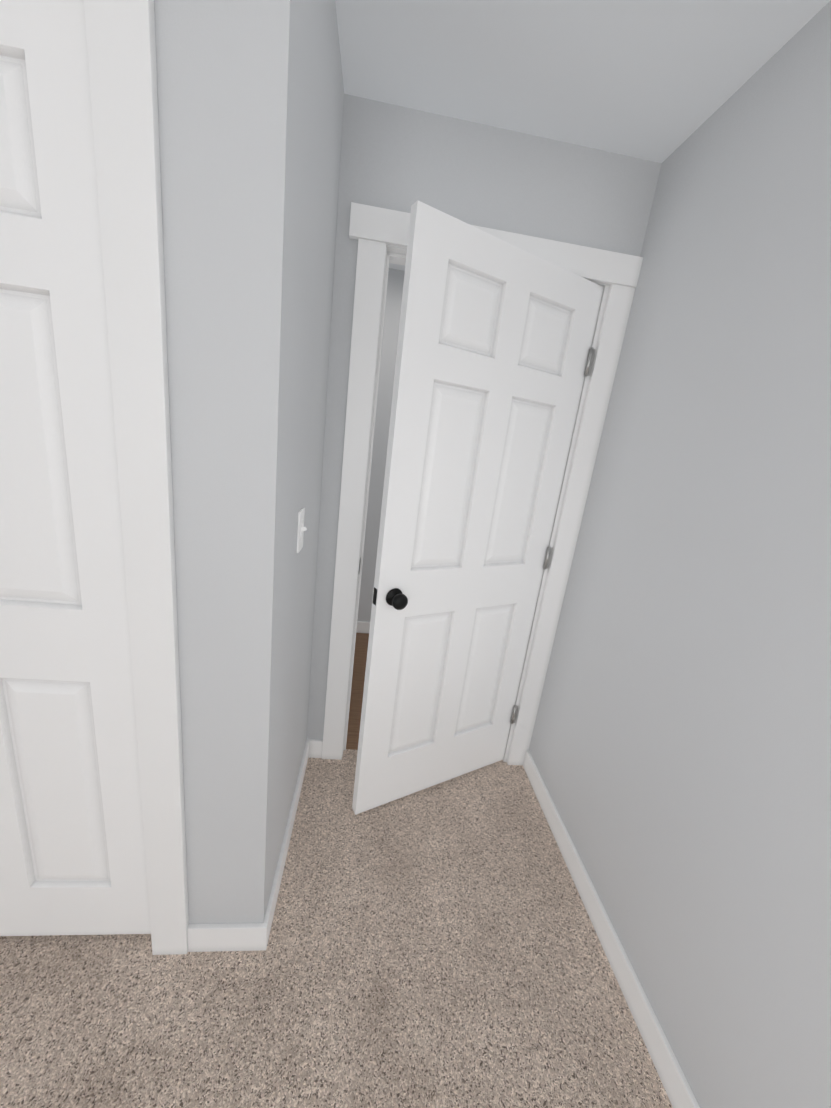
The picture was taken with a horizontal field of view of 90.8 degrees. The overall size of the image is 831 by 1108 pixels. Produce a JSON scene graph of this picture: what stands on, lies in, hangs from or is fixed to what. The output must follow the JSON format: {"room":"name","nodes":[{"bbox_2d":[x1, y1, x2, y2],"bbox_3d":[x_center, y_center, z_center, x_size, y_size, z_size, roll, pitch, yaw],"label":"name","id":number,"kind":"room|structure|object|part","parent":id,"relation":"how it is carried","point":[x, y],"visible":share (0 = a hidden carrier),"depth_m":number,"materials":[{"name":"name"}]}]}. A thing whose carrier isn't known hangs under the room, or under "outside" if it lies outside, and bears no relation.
{"room":"bedroom","nodes":[
{"label":"bedroom","id":0,"kind":"room"},
{"bbox_2d":[154,0,305,923],"bbox_3d":[-1.456,-0.155,0.770,2.342,2.400,0.115,5,15,-7],"label":"wall","id":1,"kind":"structure","parent":0,"point":[229,82],"depth_m":0.78,"materials":[{"name":"grey paint"}]},
{"bbox_2d":[83,0,188,954],"bbox_3d":[-1.193,-0.002,0.826,1.462,2.140,0.139,5,15,-7],"label":"trim","id":2,"kind":"structure","parent":1,"relation":"attached to","point":[121,46],"depth_m":0.75,"materials":[{"name":"white wood"}]},
{"bbox_2d":[273,0,343,879],"bbox_3d":[-0.386,-0.153,1.246,0.115,2.400,0.610,5,15,-7],"label":"wall","id":3,"kind":"structure","parent":0,"point":[321,121],"depth_m":1.10,"materials":[{"name":"grey paint"}]},
{"bbox_2d":[251,739,318,950],"bbox_3d":[-0.447,0.976,1.498,0.028,0.090,0.738,5,15,-7],"label":"baseboard","id":4,"kind":"structure","parent":3,"relation":"attached to","point":[253,937],"depth_m":1.33,"materials":[{"name":"white wood"}]},
{"bbox_2d":[297,508,306,552],"bbox_3d":[-0.316,-0.066,1.153,0.019,0.115,0.070,5,15,-7],"label":"light switch","id":5,"kind":"object","parent":3,"relation":"attached to","point":[301,527],"visible":1,"depth_m":1.14,"materials":[{"name":"white plastic"}]},
{"bbox_2d":[0,749,672,1107],"bbox_3d":[-0.938,1.577,-0.543,3.607,0.100,4.988,5,15,-7],"label":"floor carpet","id":6,"kind":"object","parent":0,"point":[439,945],"depth_m":1.09,"materials":[{"name":"beige carpet"}]},
{"bbox_2d":[346,633,368,749],"bbox_3d":[-0.454,0.781,2.570,2.072,0.096,1.327,5,15,-7],"label":"floor","id":7,"kind":"structure","parent":0,"point":[359,669],"depth_m":2.39,"materials":[{"name":"brown wood"}]},
{"bbox_2d":[357,268,404,621],"bbox_3d":[-0.415,-0.588,2.811,1.957,2.400,0.120,5,15,-7],"label":"wall","id":8,"kind":"structure","parent":0,"point":[395,283],"depth_m":2.71,"materials":[{"name":"grey paint"}]},
{"bbox_2d":[356,621,369,632],"bbox_3d":[-0.546,0.535,3.052,1.957,0.090,0.013,5,15,-7],"label":"baseboard","id":9,"kind":"structure","parent":8,"relation":"attached to","point":[362,627],"depth_m":3.06,"materials":[{"name":"white wood"}]},
{"bbox_2d":[307,94,661,739],"bbox_3d":[-1.008,-0.307,1.524,3.377,2.400,0.115,5,15,-7],"label":"wall","id":10,"kind":"structure","parent":0,"point":[398,158],"depth_m":1.34,"materials":[{"name":"grey paint"}]},
{"bbox_2d":[352,200,603,814],"bbox_3d":[0.217,0.032,1.535,0.789,2.012,0.155,-2,18,-30],"label":"entry door","id":11,"kind":"structure","parent":10,"relation":"in","point":[495,336],"depth_m":1.43,"materials":[{"name":"white wood"}]},
{"bbox_3d":[-0.095,0.140,1.387,0.095,0.063,0.155,-2,18,-30],"label":"knob","id":12,"kind":"part","parent":11,"relation":"part of","materials":[{"name":"black metal"}]},
{"bbox_3d":[0.547,0.017,1.711,0.023,1.608,0.045,5,15,-7],"label":"entry door jamb hinges","id":13,"kind":"part","parent":11,"relation":"part of","materials":[{"name":"silver metal"}]},
{"bbox_2d":[322,202,642,764],"bbox_3d":[0.155,-0.066,1.699,0.992,2.122,0.163,5,15,-7],"label":"door frame","id":14,"kind":"structure","parent":10,"relation":"attached to","point":[379,234],"depth_m":1.53,"materials":[{"name":"white wood"}]},
{"bbox_2d":[335,0,829,270],"bbox_3d":[-0.699,-0.998,-0.568,3.607,0.100,6.315,5,15,-7],"label":"ceiling","id":15,"kind":"structure","parent":0,"point":[659,81],"depth_m":1.04,"materials":[{"name":"paint"}]},
{"bbox_2d":[529,0,830,1107],"bbox_3d":[0.880,0.357,-0.035,0.115,2.400,6.315,5,15,-7],"label":"wall","id":16,"kind":"structure","parent":0,"point":[679,748],"depth_m":0.97,"materials":[{"name":"grey paint"}]},
{"bbox_2d":[523,750,699,1107],"bbox_3d":[0.733,1.632,-0.349,0.014,0.090,4.807,5,15,-7],"label":"baseboard","id":17,"kind":"structure","parent":16,"relation":"attached to","point":[678,1090],"depth_m":1.18,"materials":[{"name":"white wood"}]},
{"bbox_3d":[-1.081,-0.933,0.583,1.200,0.016,0.088,5,15,-7],"label":"closet track","id":18,"kind":"object","parent":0,"visible":0},
{"bbox_2d":[0,0,150,935],"bbox_3d":[-0.957,0.068,0.862,0.700,2.015,0.034,5,15,-7],"label":"closet door","id":19,"kind":"structure","parent":18,"relation":"hanging from","point":[72,854],"depth_m":0.84,"materials":[{"name":"white wood"}]}
]}

